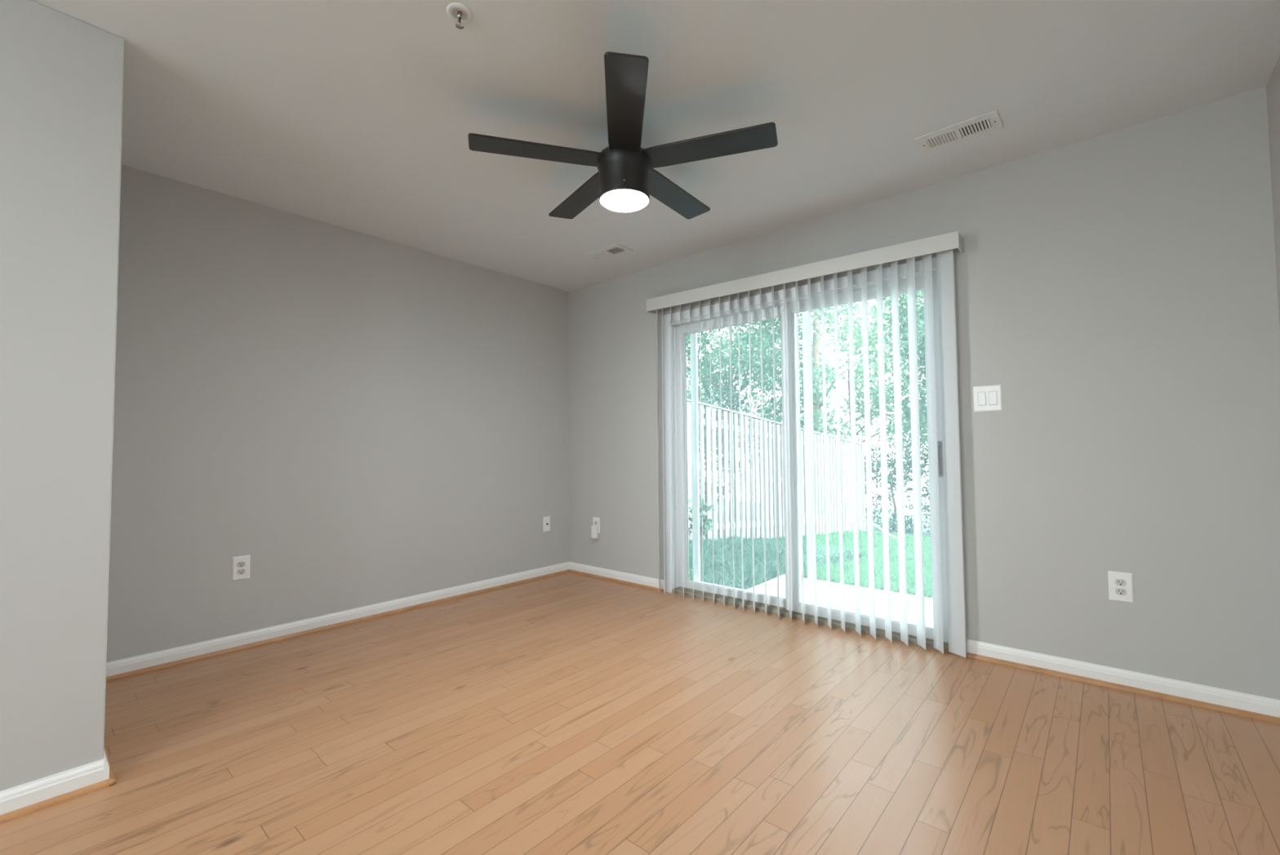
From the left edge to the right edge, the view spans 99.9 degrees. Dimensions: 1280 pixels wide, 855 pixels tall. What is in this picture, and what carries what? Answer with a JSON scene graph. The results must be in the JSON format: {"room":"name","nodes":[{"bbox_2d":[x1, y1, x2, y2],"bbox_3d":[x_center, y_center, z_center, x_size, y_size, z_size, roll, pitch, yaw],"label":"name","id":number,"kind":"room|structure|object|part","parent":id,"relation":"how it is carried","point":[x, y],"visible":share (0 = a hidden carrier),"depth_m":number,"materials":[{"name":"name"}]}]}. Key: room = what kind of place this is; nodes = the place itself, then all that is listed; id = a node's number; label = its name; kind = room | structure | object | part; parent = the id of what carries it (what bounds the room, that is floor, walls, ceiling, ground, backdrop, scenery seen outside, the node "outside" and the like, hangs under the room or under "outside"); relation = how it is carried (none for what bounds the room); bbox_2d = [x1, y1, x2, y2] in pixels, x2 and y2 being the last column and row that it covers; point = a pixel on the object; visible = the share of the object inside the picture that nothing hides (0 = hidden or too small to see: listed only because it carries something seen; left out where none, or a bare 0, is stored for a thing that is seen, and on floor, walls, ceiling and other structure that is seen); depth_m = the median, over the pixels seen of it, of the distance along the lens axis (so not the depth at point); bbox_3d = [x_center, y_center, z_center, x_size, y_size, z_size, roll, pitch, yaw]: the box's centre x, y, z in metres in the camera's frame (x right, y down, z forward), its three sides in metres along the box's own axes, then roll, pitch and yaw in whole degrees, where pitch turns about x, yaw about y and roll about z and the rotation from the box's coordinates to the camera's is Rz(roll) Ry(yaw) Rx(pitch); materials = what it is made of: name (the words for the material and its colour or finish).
{"room":"empty living room","nodes":[
{"label":"empty living room","id":0,"kind":"room"},
{"bbox_2d":[0,0,124,791],"bbox_3d":[-3.557,-0.115,0.576,1.240,2.440,4.195,-2,-3,41],"label":"wall","id":1,"kind":"structure","parent":0,"point":[62,75],"depth_m":1.66,"materials":[{"name":"paint"}]},
{"bbox_2d":[0,758,109,823],"bbox_3d":[-3.017,1.045,0.172,0.029,0.080,4.068,-2,-3,41],"label":"baseboard","id":2,"kind":"structure","parent":1,"relation":"attached to","point":[38,794],"depth_m":1.62,"materials":[{"name":"paint"}]},
{"bbox_2d":[103,743,115,779],"bbox_3d":[-2.108,1.112,2.077,1.112,0.080,0.029,-2,-3,41],"label":"baseboard","id":3,"kind":"structure","parent":1,"relation":"attached to","point":[108,770],"depth_m":1.72,"materials":[{"name":"paint"}]},
{"bbox_2d":[106,777,115,786],"bbox_3d":[-1.688,1.125,1.711,0.033,0.018,0.033,-2,-3,41],"label":"trim","id":4,"kind":"structure","parent":1,"relation":"attached to","point":[112,780],"depth_m":1.71,"materials":[{"name":"brown wood"}]},
{"bbox_2d":[106,164,568,662],"bbox_3d":[-1.593,-0.010,3.687,0.140,2.440,3.085,-2,-3,41],"label":"wall","id":5,"kind":"structure","parent":0,"point":[366,420],"depth_m":3.16,"materials":[{"name":"paint"}]},
{"bbox_2d":[231,554,250,581],"bbox_3d":[-2.146,0.755,2.895,0.009,0.127,0.081,-2,-3,41],"label":"wall outlet","id":6,"kind":"object","parent":5,"relation":"attached to","point":[240,564],"visible":1,"depth_m":2.89,"materials":[{"name":"plastic"}]},
{"bbox_2d":[236,568,245,574],"bbox_3d":[-2.144,0.775,2.893,0.005,0.029,0.037,-2,-3,41],"label":"receptacle","id":7,"kind":"object","parent":6,"relation":"attached to","point":[239,571],"depth_m":2.89,"materials":[{"name":"plastic"}]},
{"bbox_2d":[237,560,245,567],"bbox_3d":[-2.145,0.736,2.894,0.005,0.029,0.037,-2,-3,41],"label":"receptacle","id":8,"kind":"object","parent":6,"relation":"attached to","point":[240,563],"depth_m":2.89,"materials":[{"name":"plastic"}]},
{"bbox_2d":[106,561,568,681],"bbox_3d":[-1.565,1.164,3.533,0.029,0.080,2.945,-2,-3,41],"label":"baseboard","id":9,"kind":"structure","parent":5,"relation":"attached to","point":[137,664],"depth_m":3.10,"materials":[{"name":"paint"}]},
{"bbox_2d":[542,515,550,531],"bbox_3d":[-0.772,0.803,4.478,0.018,0.122,0.073,-2,-3,41],"label":"plate","id":10,"kind":"object","parent":5,"relation":"attached to","point":[546,520],"visible":1,"depth_m":4.47,"materials":[{"name":"plastic"}]},
{"bbox_2d":[0,572,1279,854],"bbox_3d":[-1.364,1.166,0.678,4.342,0.150,7.280,-2,-3,41],"label":"floor","id":11,"kind":"structure","parent":0,"point":[567,713],"depth_m":1.88,"materials":[{"name":"brown wood"}]},
{"bbox_2d":[31,0,1279,291],"bbox_3d":[-1.386,-1.422,0.780,4.342,0.150,7.280,-2,-3,41],"label":"ceiling","id":12,"kind":"structure","parent":0,"point":[359,116],"depth_m":2.11,"materials":[{"name":"paint"}]},
{"bbox_2d":[446,2,472,29],"bbox_3d":[-0.573,-1.295,1.710,0.080,0.044,0.080,-2,-3,41],"label":"sprinkler head","id":13,"kind":"object","parent":12,"relation":"attached to","point":[460,13],"visible":1,"depth_m":1.70},
{"bbox_3d":[-0.573,-1.295,1.709,0.017,0.043,0.026,0,-2,-19],"label":"sprinkler frame","id":14,"kind":"part","parent":13,"relation":"part of","materials":[{"name":"silver metal"}]},
{"bbox_2d":[584,243,633,261],"bbox_3d":[-0.221,-1.234,3.806,0.318,0.008,0.170,-2,-3,41],"label":"ceiling vent","id":15,"kind":"object","parent":12,"relation":"in","point":[615,250],"visible":1,"depth_m":3.79,"materials":[{"name":"metal"}]},
{"bbox_2d":[467,51,777,219],"bbox_3d":[-0.050,-1.119,2.324,1.231,0.358,1.194,-2,-3,41],"label":"ceiling fan","id":16,"kind":"object","parent":12,"relation":"hanging from","point":[625,180],"visible":1,"depth_m":2.18,"materials":[{"name":"black metal"}]},
{"bbox_3d":[-0.412,-1.125,2.193,0.547,0.009,0.140,0,4,-16],"label":"blade","id":17,"kind":"part","parent":16,"relation":"part of","materials":[{"name":"black wood"}]},
{"bbox_3d":[-0.267,-1.110,2.588,0.140,0.009,0.547,-6,1,-34],"label":"blade","id":18,"kind":"part","parent":16,"relation":"part of","materials":[{"name":"black wood"}]},
{"bbox_3d":[-0.053,-1.138,1.933,0.140,0.009,0.547,6,-2,-2],"label":"blade","id":19,"kind":"part","parent":16,"relation":"part of","materials":[{"name":"black wood"}]},
{"bbox_3d":[0.146,-1.114,2.578,0.140,0.009,0.547,-10,-7,36],"label":"blade","id":20,"kind":"part","parent":16,"relation":"part of","materials":[{"name":"black wood"}]},
{"bbox_3d":[0.272,-1.131,2.175,0.547,0.009,0.140,-1,-8,19],"label":"blade","id":21,"kind":"part","parent":16,"relation":"part of","materials":[{"name":"black wood"}]},
{"bbox_2d":[914,109,1003,154],"bbox_3d":[1.413,-1.304,2.389,0.318,0.008,0.170,-2,-3,41],"label":"ceiling vent","id":22,"kind":"object","parent":12,"relation":"in","point":[990,122],"visible":1,"depth_m":2.38,"materials":[{"name":"metal"}]},
{"bbox_2d":[568,86,1279,699],"bbox_3d":[1.012,-0.044,3.383,4.202,2.440,0.140,-2,-3,41],"label":"wall","id":23,"kind":"structure","parent":0,"point":[1118,289],"depth_m":2.42,"materials":[{"name":"paint"}]},
{"bbox_2d":[592,516,599,533],"bbox_3d":[-0.362,0.807,4.446,0.081,0.127,0.009,-2,-3,41],"label":"wall outlet","id":24,"kind":"object","parent":23,"relation":"attached to","point":[596,521],"visible":0.84,"depth_m":4.43,"materials":[{"name":"plastic"}]},
{"bbox_2d":[591,524,597,538],"bbox_3d":[-0.374,0.859,4.425,0.050,0.103,0.035,-2,-3,41],"label":"plug adapter","id":25,"kind":"object","parent":24,"relation":"attached to","point":[593,528],"visible":1,"depth_m":4.41,"materials":[{"name":"plastic"}]},
{"bbox_2d":[568,561,664,591],"bbox_3d":[-0.225,1.183,4.302,1.050,0.080,0.029,-2,-3,41],"label":"baseboard","id":26,"kind":"structure","parent":23,"relation":"attached to","point":[638,580],"depth_m":4.26,"materials":[{"name":"paint"}]},
{"bbox_2d":[646,231,965,657],"bbox_3d":[0.860,0.089,3.351,2.040,2.154,0.099,-2,-3,41],"label":"vertical blind","id":27,"kind":"object","parent":23,"relation":"attached to","point":[943,245],"visible":1,"depth_m":2.93,"materials":[{"name":"plastic"}]},
{"bbox_2d":[662,253,967,654],"bbox_3d":[0.947,0.154,3.424,1.932,2.048,0.174,-2,-3,41],"label":"door","id":28,"kind":"structure","parent":23,"relation":"in","point":[842,282],"depth_m":3.42,"materials":[{"name":"white plastic"}]},
{"bbox_3d":[0.641,0.185,3.714,0.956,1.945,0.034,-2,-3,41],"label":"fixed panel","id":29,"kind":"part","parent":28,"relation":"part of","materials":[{"name":"clear glass"}]},
{"bbox_3d":[0.738,0.185,3.697,0.932,1.942,0.017,-2,-3,41],"label":"screen frame","id":30,"kind":"part","parent":28,"relation":"part of","materials":[{"name":"white plastic"}]},
{"bbox_3d":[1.267,0.156,3.119,0.929,1.945,0.032,-2,-3,41],"label":"sliding panel","id":31,"kind":"part","parent":28,"relation":"part of","materials":[{"name":"clear glass"}]},
{"bbox_3d":[1.562,0.165,2.810,0.032,0.188,0.050,-2,-3,41],"label":"handle","id":32,"kind":"part","parent":28,"relation":"part of","materials":[{"name":"grey metal"}]},
{"bbox_2d":[973,384,1002,411],"bbox_3d":[1.725,-0.144,2.670,0.120,0.127,0.011,-2,-3,41],"label":"light switch","id":33,"kind":"object","parent":23,"relation":"attached to","point":[988,397],"visible":1,"depth_m":2.67,"materials":[{"name":"plastic"}]},
{"bbox_2d":[1107,570,1133,603],"bbox_3d":[2.085,0.691,2.333,0.081,0.127,0.009,-2,-3,41],"label":"wall outlet","id":34,"kind":"object","parent":23,"relation":"attached to","point":[1120,584],"visible":1,"depth_m":2.33,"materials":[{"name":"plastic"}]},
{"bbox_2d":[1115,587,1126,595],"bbox_3d":[2.084,0.711,2.331,0.037,0.029,0.005,-2,-3,41],"label":"receptacle","id":35,"kind":"object","parent":34,"relation":"attached to","point":[1118,591],"depth_m":2.33,"materials":[{"name":"plastic"}]},
{"bbox_2d":[1115,578,1126,586],"bbox_3d":[2.084,0.672,2.333,0.037,0.029,0.005,-2,-3,41],"label":"receptacle","id":36,"kind":"object","parent":34,"relation":"attached to","point":[1118,582],"depth_m":2.33,"materials":[{"name":"plastic"}]},
{"bbox_2d":[966,639,1279,724],"bbox_3d":[2.044,1.087,2.343,1.076,0.080,0.029,-2,-3,41],"label":"baseboard","id":37,"kind":"structure","parent":23,"relation":"attached to","point":[1258,707],"depth_m":2.29,"materials":[{"name":"paint"}]},
{"bbox_2d":[1266,56,1279,332],"bbox_3d":[0.169,-0.197,-0.696,0.140,2.440,7.140,-2,-3,41],"label":"wall","id":38,"kind":"structure","parent":0,"point":[1273,87],"depth_m":2.03,"materials":[{"name":"paint"}]},
{"label":"outside","id":39,"kind":"structure","parent":0,"visible":0},
{"bbox_2d":[699,500,931,595],"bbox_3d":[7.369,3.085,17.636,45.000,2.571,29.840,-2,-3,41],"label":"ground","id":40,"kind":"structure","parent":39,"point":[924,530],"depth_m":13.32,"materials":[{"name":"grass"}]},
{"bbox_2d":[688,496,715,544],"bbox_3d":[0.757,1.208,6.627,0.344,0.775,0.415,-1,-2,11],"label":"weed","id":41,"kind":"object","parent":40,"relation":"on","point":[708,526],"visible":0.5,"depth_m":6.57,"materials":[{"name":"green plant"}]},
{"bbox_2d":[686,383,750,531],"bbox_3d":[1.149,0.571,9.693,1.705,2.743,2.154,-2,-3,41],"label":"evergreen shrub","id":42,"kind":"object","parent":40,"relation":"on","point":[735,401],"visible":0.16,"depth_m":9.52,"materials":[{"name":"green plant"}]},
{"bbox_2d":[686,319,782,511],"bbox_3d":[1.899,-1.317,16.673,5.286,8.058,6.066,-2,-3,38],"label":"leafy tree","id":43,"kind":"object","parent":40,"relation":"on","point":[713,337],"visible":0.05,"depth_m":15.76,"materials":[{"name":"green plant"}]},
{"bbox_2d":[685,306,843,522],"bbox_3d":[2.071,-1.130,11.783,4.459,6.667,4.892,-2,-3,41],"label":"leafy tree","id":44,"kind":"object","parent":40,"relation":"on","point":[767,410],"visible":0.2,"depth_m":10.86,"materials":[{"name":"green plant"}]},
{"bbox_2d":[686,398,866,542],"bbox_3d":[2.290,0.901,8.867,0.110,2.730,8.050,-2,-3,41],"label":"wooden fence","id":45,"kind":"object","parent":40,"relation":"on","point":[768,430],"visible":0.33,"depth_m":8.31,"materials":[{"name":"white wood"}]},
{"bbox_3d":[2.275,0.163,8.870,0.028,0.766,7.900,-2,-3,41],"label":"rail","id":46,"kind":"part","parent":45,"relation":"part of","materials":[{"name":"white wood"}]},
{"bbox_3d":[2.281,0.863,8.842,0.028,0.766,7.900,-2,-3,41],"label":"rail","id":47,"kind":"part","parent":45,"relation":"part of","materials":[{"name":"white wood"}]},
{"bbox_3d":[2.271,-0.070,8.881,0.095,0.711,7.900,-2,-3,41],"label":"cap rail","id":48,"kind":"part","parent":45,"relation":"part of","materials":[{"name":"white wood"}]},
{"bbox_3d":[2.287,1.562,8.815,0.028,0.766,7.900,-2,-3,41],"label":"rail","id":49,"kind":"part","parent":45,"relation":"part of","materials":[{"name":"white wood"}]},
{"bbox_3d":[4.890,1.343,11.861,0.105,2.039,0.100,-2,-3,41],"label":"post","id":50,"kind":"part","parent":45,"relation":"part of","materials":[{"name":"white wood"}]},
{"bbox_2d":[688,533,867,589],"bbox_3d":[0.949,1.413,5.822,2.222,0.345,3.763,-2,-3,41],"label":"grass","id":51,"kind":"structure","parent":40,"relation":"on","point":[771,547],"depth_m":5.38,"materials":[{"name":"green plant"}]},
{"bbox_2d":[812,310,859,436],"bbox_3d":[4.343,-0.219,11.928,1.040,5.104,0.220,-2,-3,26],"label":"trunk","id":52,"kind":"object","parent":40,"relation":"on","point":[815,344],"visible":0.23,"depth_m":12.10,"materials":[{"name":"brown plant"}]},
{"bbox_2d":[742,530,932,597],"bbox_3d":[4.134,1.697,7.122,4.971,0.714,7.238,-2,-3,41],"label":"mown grass","id":53,"kind":"structure","parent":40,"relation":"on","point":[848,537],"depth_m":5.85,"materials":[{"name":"green plant"}]},
{"bbox_2d":[746,574,933,626],"bbox_3d":[2.363,1.335,3.124,3.905,0.160,1.278,-2,-3,41],"label":"patio","id":54,"kind":"structure","parent":40,"relation":"on","point":[771,584],"depth_m":4.08,"materials":[{"name":"concrete"}]},
{"bbox_2d":[755,290,928,481],"bbox_3d":[5.628,-1.375,14.356,5.634,8.107,4.993,-2,-3,41],"label":"leafy tree","id":55,"kind":"object","parent":40,"relation":"on","point":[874,405],"visible":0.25,"depth_m":13.62,"materials":[{"name":"green plant"}]},
{"bbox_2d":[873,523,897,538],"bbox_3d":[4.680,1.958,10.372,0.030,0.131,1.799,-1,-2,7],"label":"pole","id":56,"kind":"object","parent":40,"relation":"on","point":[874,524],"visible":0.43,"depth_m":10.43,"materials":[{"name":"white"}]},
{"bbox_2d":[844,431,930,533],"bbox_3d":[5.848,1.332,12.786,2.508,2.556,2.532,-1,-2,8],"label":"bush","id":57,"kind":"object","parent":40,"relation":"on","point":[908,463],"visible":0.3,"depth_m":12.56,"materials":[{"name":"green plant"}]},
{"bbox_2d":[854,290,928,491],"bbox_3d":[8.080,-1.330,12.801,4.945,7.909,5.187,-2,-3,38],"label":"leafy tree","id":58,"kind":"object","parent":40,"relation":"on","point":[919,334],"visible":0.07,"depth_m":12.68,"materials":[{"name":"green plant"}]},
{"bbox_2d":[920,466,929,524],"bbox_3d":[7.071,1.378,11.271,2.217,2.228,2.486,0,-2,-14],"label":"bush","id":59,"kind":"object","parent":40,"relation":"on","point":[925,495],"visible":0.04,"depth_m":11.76,"materials":[{"name":"green plant"}]}
]}

